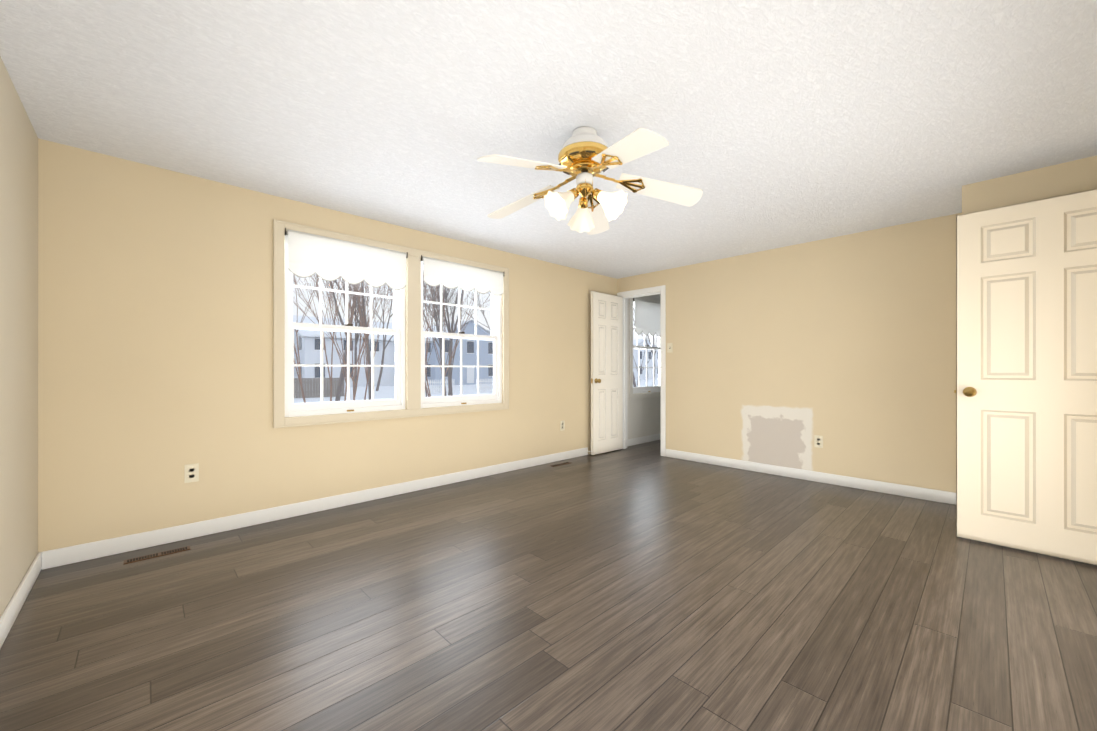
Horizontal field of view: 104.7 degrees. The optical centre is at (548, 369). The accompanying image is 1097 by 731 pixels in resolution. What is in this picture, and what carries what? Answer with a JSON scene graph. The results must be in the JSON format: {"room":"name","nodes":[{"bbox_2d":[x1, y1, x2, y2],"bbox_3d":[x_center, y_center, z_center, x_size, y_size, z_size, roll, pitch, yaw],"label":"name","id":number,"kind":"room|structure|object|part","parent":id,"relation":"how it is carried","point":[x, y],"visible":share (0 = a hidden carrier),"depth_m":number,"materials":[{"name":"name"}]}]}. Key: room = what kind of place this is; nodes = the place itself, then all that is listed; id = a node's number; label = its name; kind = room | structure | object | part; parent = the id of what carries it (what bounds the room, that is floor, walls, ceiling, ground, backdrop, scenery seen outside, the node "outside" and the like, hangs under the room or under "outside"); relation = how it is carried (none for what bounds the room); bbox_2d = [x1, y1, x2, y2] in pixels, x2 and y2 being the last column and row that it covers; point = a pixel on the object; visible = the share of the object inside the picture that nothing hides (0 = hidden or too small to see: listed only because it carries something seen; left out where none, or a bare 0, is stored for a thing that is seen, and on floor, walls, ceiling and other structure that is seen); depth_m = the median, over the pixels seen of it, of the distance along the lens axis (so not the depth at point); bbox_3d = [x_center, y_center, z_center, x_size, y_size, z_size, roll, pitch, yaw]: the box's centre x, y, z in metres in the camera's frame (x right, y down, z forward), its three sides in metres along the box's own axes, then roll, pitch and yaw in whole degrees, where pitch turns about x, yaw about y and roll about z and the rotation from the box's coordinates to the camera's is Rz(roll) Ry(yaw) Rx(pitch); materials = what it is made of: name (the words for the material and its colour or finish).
{"room":"empty bedroom","nodes":[
{"label":"empty bedroom","id":0,"kind":"room"},
{"bbox_2d":[0,56,37,617],"bbox_3d":[-1.331,-0.082,0.702,0.140,2.290,4.410,0,0,-44],"label":"wall","id":1,"kind":"structure","parent":0,"point":[18,345],"depth_m":1.88,"materials":[{"name":"beige paint"}]},
{"bbox_2d":[0,551,47,648],"bbox_3d":[-1.278,1.015,0.760,0.017,0.095,4.080,0,0,-44],"label":"baseboard","id":2,"kind":"structure","parent":1,"relation":"attached to","point":[11,612],"depth_m":1.88,"materials":[{"name":"white"}]},
{"bbox_2d":[38,138,656,551],"bbox_3d":[-0.064,-0.080,4.864,7.440,2.290,0.140,0,0,-44],"label":"wall","id":3,"kind":"structure","parent":0,"point":[154,330],"depth_m":2.70,"materials":[{"name":"beige paint"}]},
{"bbox_2d":[184,463,198,482],"bbox_3d":[-2.252,0.654,2.672,0.070,0.115,0.008,0,0,-44],"label":"outlet","id":4,"kind":"object","parent":3,"relation":"attached to","point":[191,472],"visible":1,"depth_m":2.67,"materials":[{"name":"beige plastic"}]},
{"bbox_2d":[48,447,587,567],"bbox_3d":[-1.108,1.017,3.762,4.410,0.095,0.013,0,0,-44],"label":"baseboard","id":5,"kind":"structure","parent":3,"relation":"attached to","point":[79,553],"depth_m":2.94,"materials":[{"name":"white wood"}]},
{"bbox_2d":[273,219,508,427],"bbox_3d":[-1.216,-0.321,3.737,2.093,1.466,0.149,0,0,-44],"label":"window","id":6,"kind":"structure","parent":3,"relation":"in","point":[293,409],"depth_m":3.41,"materials":[{"name":"white plastic"}]},
{"bbox_2d":[285,228,407,289],"bbox_3d":[-1.548,-0.837,3.330,0.910,0.340,0.046,0,0,-44],"label":"window blind","id":7,"kind":"object","parent":6,"relation":"attached to","point":[329,259],"visible":1,"depth_m":3.27,"materials":[{"name":"fabric"}]},
{"bbox_2d":[421,255,503,295],"bbox_3d":[-0.795,-0.876,4.048,0.914,0.261,0.046,0,0,-44],"label":"window blind","id":8,"kind":"object","parent":6,"relation":"attached to","point":[449,274],"visible":1,"depth_m":4.00,"materials":[{"name":"fabric"}]},
{"bbox_2d":[421,261,501,407],"bbox_3d":[-0.852,-0.321,4.108,0.918,1.330,0.116,0,0,-44],"label":"window","id":9,"kind":"structure","parent":3,"relation":"in","point":[495,337],"depth_m":4.12,"materials":[{"name":"white plastic"}]},
{"bbox_2d":[560,420,564,430],"bbox_3d":[0.165,0.660,4.980,0.070,0.115,0.008,0,0,-44],"label":"outlet","id":10,"kind":"object","parent":3,"relation":"attached to","point":[562,425],"visible":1,"depth_m":4.97,"materials":[{"name":"beige plastic"}]},
{"bbox_2d":[629,297,660,398],"bbox_3d":[1.466,-0.320,6.298,1.051,1.466,0.149,0,0,-44],"label":"window","id":11,"kind":"structure","parent":3,"relation":"in","point":[646,389],"depth_m":6.17,"materials":[{"name":"white plastic"}]},
{"bbox_2d":[633,298,660,336],"bbox_3d":[1.517,-0.750,6.245,0.911,0.511,0.046,0,0,-44],"label":"window blind","id":12,"kind":"object","parent":11,"relation":"attached to","point":[647,317],"visible":0.65,"depth_m":6.14,"materials":[{"name":"fabric"}]},
{"bbox_2d":[0,440,1096,730],"bbox_3d":[1.359,1.124,3.271,7.580,0.120,4.410,0,0,-44],"label":"floor","id":13,"kind":"structure","parent":0,"point":[646,586],"depth_m":1.80,"materials":[{"name":"brown wood"}]},
{"bbox_2d":[123,546,190,564],"bbox_3d":[-2.238,1.061,2.426,0.280,0.005,0.060,0,0,-44],"label":"floor vent","id":14,"kind":"object","parent":13,"relation":"in","point":[136,559],"visible":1,"depth_m":2.41,"materials":[{"name":"brown metal"}]},
{"bbox_2d":[551,462,570,466],"bbox_3d":[0.138,1.062,4.745,0.280,0.005,0.060,0,0,-44],"label":"floor vent","id":15,"kind":"object","parent":13,"relation":"in","point":[564,463],"visible":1,"depth_m":4.73,"materials":[{"name":"brown metal"}]},
{"bbox_2d":[0,0,1096,278],"bbox_3d":[1.359,-1.286,3.272,7.580,0.120,4.410,0,0,-44],"label":"ceiling","id":16,"kind":"structure","parent":0,"point":[782,122],"depth_m":1.94,"materials":[{"name":"paint"}]},
{"bbox_2d":[477,126,702,234],"bbox_3d":[0.160,-0.989,2.177,1.175,0.476,1.212,0,0,-44],"label":"ceiling fan","id":17,"kind":"object","parent":16,"relation":"hanging from","point":[582,147],"depth_m":2.15,"materials":[{"name":"white wood"}]},
{"bbox_3d":[-0.098,-0.950,2.370,0.558,0.123,0.146,0,0,31],"label":"ceiling fan blade","id":18,"kind":"part","parent":17,"relation":"part of","materials":[{"name":"white wood"}]},
{"bbox_3d":[-0.070,-0.950,1.976,0.558,0.123,0.146,0,0,-41],"label":"ceiling fan blade","id":19,"kind":"part","parent":17,"relation":"part of","materials":[{"name":"white wood"}]},
{"bbox_3d":[0.058,-0.828,2.122,0.160,0.156,0.154,0,0,-44],"label":"lamp shade","id":20,"kind":"part","parent":17,"relation":"part of","materials":[{"name":"beige glass"}]},
{"bbox_3d":[0.186,-0.828,2.353,0.151,0.156,0.154,0,0,-44],"label":"lamp shade","id":21,"kind":"part","parent":17,"relation":"part of","materials":[{"name":"beige glass"}]},
{"bbox_2d":[567,181,601,211],"bbox_3d":[0.185,-0.892,2.180,0.183,0.160,0.186,0,0,-44],"label":"ceiling fan light kit","id":22,"kind":"object","parent":17,"relation":"attached to","point":[583,202],"visible":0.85,"depth_m":2.16,"materials":[{"name":"gold metal"}]},
{"bbox_3d":[0.268,-0.949,2.519,0.146,0.123,0.558,0,0,13],"label":"ceiling fan blade","id":23,"kind":"part","parent":17,"relation":"part of","materials":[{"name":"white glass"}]},
{"bbox_3d":[0.322,-0.828,2.127,0.152,0.156,0.161,0,0,-44],"label":"lamp shade","id":24,"kind":"part","parent":17,"relation":"part of","materials":[{"name":"beige glass"}]},
{"bbox_3d":[0.313,-0.950,1.882,0.146,0.123,0.558,0,0,-23],"label":"ceiling fan blade","id":25,"kind":"part","parent":17,"relation":"part of","materials":[{"name":"white wood"}]},
{"bbox_3d":[0.522,-0.950,2.216,0.558,0.123,0.146,0,0,-5],"label":"ceiling fan blade","id":26,"kind":"part","parent":17,"relation":"part of","materials":[{"name":"white wood"}]},
{"bbox_2d":[627,294,660,439],"bbox_3d":[1.798,-0.080,6.541,2.150,2.290,0.006,0,0,-44],"label":"wall","id":27,"kind":"structure","parent":0,"point":[643,416],"depth_m":6.10,"materials":[{"name":"grey paint"}]},
{"bbox_2d":[627,433,660,445],"bbox_3d":[1.786,1.018,6.524,2.110,0.095,0.013,0,0,-44],"label":"baseboard","id":28,"kind":"structure","parent":27,"relation":"attached to","point":[644,439],"depth_m":6.12,"materials":[{"name":"white wood"}]},
{"bbox_2d":[617,213,961,492],"bbox_3d":[2.401,-0.081,4.266,0.120,2.290,4.130,0,0,-44],"label":"wall","id":29,"kind":"structure","parent":0,"point":[844,346],"depth_m":3.97,"materials":[{"name":"beige paint"}]},
{"bbox_2d":[591,291,622,454],"bbox_3d":[0.774,0.044,5.407,0.616,2.022,0.102,0,0,-44],"label":"door","id":30,"kind":"structure","parent":29,"relation":"in","point":[606,372],"depth_m":5.40,"materials":[{"name":"white paint"}]},
{"bbox_2d":[617,285,665,455],"bbox_3d":[1.230,0.015,5.492,0.152,2.100,0.730,0,0,-44],"label":"door frame","id":31,"kind":"structure","parent":29,"relation":"attached to","point":[656,290],"depth_m":5.28,"materials":[{"name":"white wood"}]},
{"bbox_2d":[667,343,672,352],"bbox_3d":[1.473,-0.265,5.140,0.015,0.115,0.070,0,0,-44],"label":"light switch","id":32,"kind":"object","parent":29,"relation":"attached to","point":[669,347],"visible":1,"depth_m":5.14,"materials":[{"name":"beige plastic"}]},
{"bbox_2d":[666,449,955,504],"bbox_3d":[2.337,1.017,4.232,0.017,0.095,2.619,0,0,-44],"label":"baseboard","id":33,"kind":"structure","parent":29,"relation":"attached to","point":[947,497],"depth_m":3.95,"materials":[{"name":"white wood"}]},
{"bbox_2d":[814,435,822,447],"bbox_3d":[2.558,0.682,4.008,0.008,0.115,0.070,0,0,-44],"label":"outlet","id":34,"kind":"object","parent":29,"relation":"attached to","point":[818,441],"visible":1,"depth_m":4.01,"materials":[{"name":"beige plastic"}]},
{"bbox_2d":[962,156,1096,213],"bbox_3d":[3.271,-0.081,2.777,0.676,2.290,0.775,0,0,-44],"label":"wall","id":35,"kind":"structure","parent":0,"point":[1072,177],"depth_m":2.60,"materials":[{"name":"beige paint"}]},
{"bbox_3d":[2.884,-0.082,1.775,7.440,2.290,0.140,0,0,-44],"label":"wall","id":36,"kind":"structure","parent":0,"visible":0},
{"bbox_2d":[954,189,1096,564],"bbox_3d":[2.845,0.041,2.411,0.169,2.025,0.773,0,0,-44],"label":"door","id":37,"kind":"structure","parent":36,"relation":"in","point":[1025,391],"depth_m":2.46,"materials":[{"name":"beige paint"}]},
{"label":"outside","id":38,"kind":"structure","parent":0,"visible":0},
{"bbox_2d":[294,379,657,402],"bbox_3d":[-56.238,1.900,87.277,280.000,0.300,195.740,0,0,-44],"label":"ground","id":39,"kind":"structure","parent":38,"point":[388,392],"depth_m":31.84,"materials":[{"name":"white snow"}]},
{"bbox_2d":[293,274,390,402],"bbox_3d":[-3.939,-0.784,7.649,3.853,5.011,3.778,0,0,-44],"label":"tree","id":40,"kind":"object","parent":39,"relation":"on","point":[331,337],"depth_m":8.12,"materials":[{"name":"brown plant"}]},
{"bbox_2d":[293,315,394,387],"bbox_3d":[-22.354,-1.917,46.864,11.200,7.300,9.700,0,0,-44],"label":"house","id":41,"kind":"structure","parent":39,"relation":"on","point":[304,341],"depth_m":42.51,"materials":[{"name":"white"}]},
{"bbox_2d":[329,279,358,400],"bbox_3d":[-7.992,-4.184,16.494,9.879,11.837,7.584,0,0,-44],"label":"tree","id":42,"kind":"object","parent":39,"relation":"on","point":[339,388],"depth_m":15.65,"materials":[{"name":"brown plant"}]},
{"bbox_2d":[296,279,392,399],"bbox_3d":[-4.606,-0.753,10.023,2.637,4.950,3.337,0,0,-44],"label":"tree","id":43,"kind":"object","parent":39,"relation":"on","point":[366,368],"depth_m":10.07,"materials":[{"name":"brown plant"}]},
{"bbox_2d":[334,280,371,399],"bbox_3d":[-9.459,-4.596,17.385,7.255,12.648,10.582,0,0,-44],"label":"tree","id":44,"kind":"object","parent":39,"relation":"on","point":[370,377],"depth_m":18.62,"materials":[{"name":"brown plant"}]},
{"bbox_2d":[348,283,366,391],"bbox_3d":[-13.050,-4.997,27.702,8.036,13.455,8.284,0,0,-44],"label":"tree","id":45,"kind":"object","parent":39,"relation":"on","point":[355,351],"depth_m":29.81,"materials":[{"name":"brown plant"}]},
{"bbox_2d":[333,278,449,390],"bbox_3d":[-12.612,-5.084,36.080,10.124,13.670,12.706,0,0,-44],"label":"tree","id":46,"kind":"object","parent":39,"relation":"on","point":[381,369],"depth_m":34.79,"materials":[{"name":"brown plant"}]},
{"bbox_2d":[294,378,492,397],"bbox_3d":[-10.484,1.125,29.216,22.000,1.200,1.080,0,0,-44],"label":"fence","id":47,"kind":"object","parent":39,"relation":"on","point":[308,391],"depth_m":26.52,"materials":[{"name":"grey wood"}]},
{"bbox_2d":[376,272,470,396],"bbox_3d":[-3.212,-0.982,13.003,3.668,5.412,3.839,0,0,-44],"label":"tree","id":48,"kind":"object","parent":39,"relation":"on","point":[447,299],"depth_m":12.91,"materials":[{"name":"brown plant"}]},
{"bbox_2d":[380,270,490,396],"bbox_3d":[-3.030,-0.965,9.793,3.316,5.371,4.463,0,0,-44],"label":"tree","id":49,"kind":"object","parent":39,"relation":"on","point":[427,338],"depth_m":9.90,"materials":[{"name":"brown plant"}]},
{"bbox_2d":[423,285,447,347],"bbox_3d":[-9.893,-4.922,33.239,9.442,13.303,9.022,0,0,-44],"label":"tree","id":50,"kind":"object","parent":39,"relation":"on","point":[433,315],"depth_m":32.95,"materials":[{"name":"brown plant"}]},
{"bbox_2d":[423,275,455,395],"bbox_3d":[-6.670,-4.055,23.114,8.668,11.572,9.994,0,0,-44],"label":"tree","id":51,"kind":"object","parent":39,"relation":"on","point":[440,339],"depth_m":24.21,"materials":[{"name":"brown plant"}]},
{"bbox_2d":[423,273,462,395],"bbox_3d":[-4.803,-4.593,20.664,8.004,12.650,10.236,0,0,-44],"label":"tree","id":52,"kind":"object","parent":39,"relation":"on","point":[450,353],"depth_m":20.61,"materials":[{"name":"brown plant"}]},
{"bbox_2d":[423,320,492,384],"bbox_3d":[-12.182,-2.015,52.428,9.700,7.500,9.700,0,0,-44],"label":"house","id":53,"kind":"structure","parent":39,"relation":"on","point":[471,345],"depth_m":48.85,"materials":[{"name":"blue"}]},
{"bbox_2d":[435,288,490,330],"bbox_3d":[-3.817,-4.759,33.279,9.112,12.992,9.694,0,0,-44],"label":"tree","id":54,"kind":"object","parent":39,"relation":"on","point":[483,311],"depth_m":33.91,"materials":[{"name":"grey plant"}]},
{"bbox_2d":[633,323,635,386],"bbox_3d":[3.405,-4.019,26.506,11.014,11.518,8.624,0,0,-44],"label":"tree","id":55,"kind":"object","parent":39,"relation":"on","point":[634,383],"depth_m":25.62,"materials":[{"name":"grey plant"}]},
{"bbox_2d":[633,339,657,378],"bbox_3d":[14.412,-1.903,79.891,12.700,7.300,9.700,0,0,-44],"label":"house","id":56,"kind":"structure","parent":39,"relation":"on","point":[649,370],"depth_m":76.69,"materials":[{"name":"white"}]},
{"bbox_2d":[633,310,657,386],"bbox_3d":[2.581,-0.899,16.434,3.881,5.250,1.530,0,0,-39],"label":"tree","id":57,"kind":"object","parent":39,"relation":"on","point":[643,358],"depth_m":16.73,"materials":[{"name":"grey plant"}]},
{"bbox_2d":[633,309,657,353],"bbox_3d":[10.610,-4.638,41.563,10.221,12.760,10.176,0,0,-44],"label":"tree","id":58,"kind":"object","parent":39,"relation":"on","point":[648,338],"depth_m":42.55,"materials":[{"name":"grey plant"}]}
]}

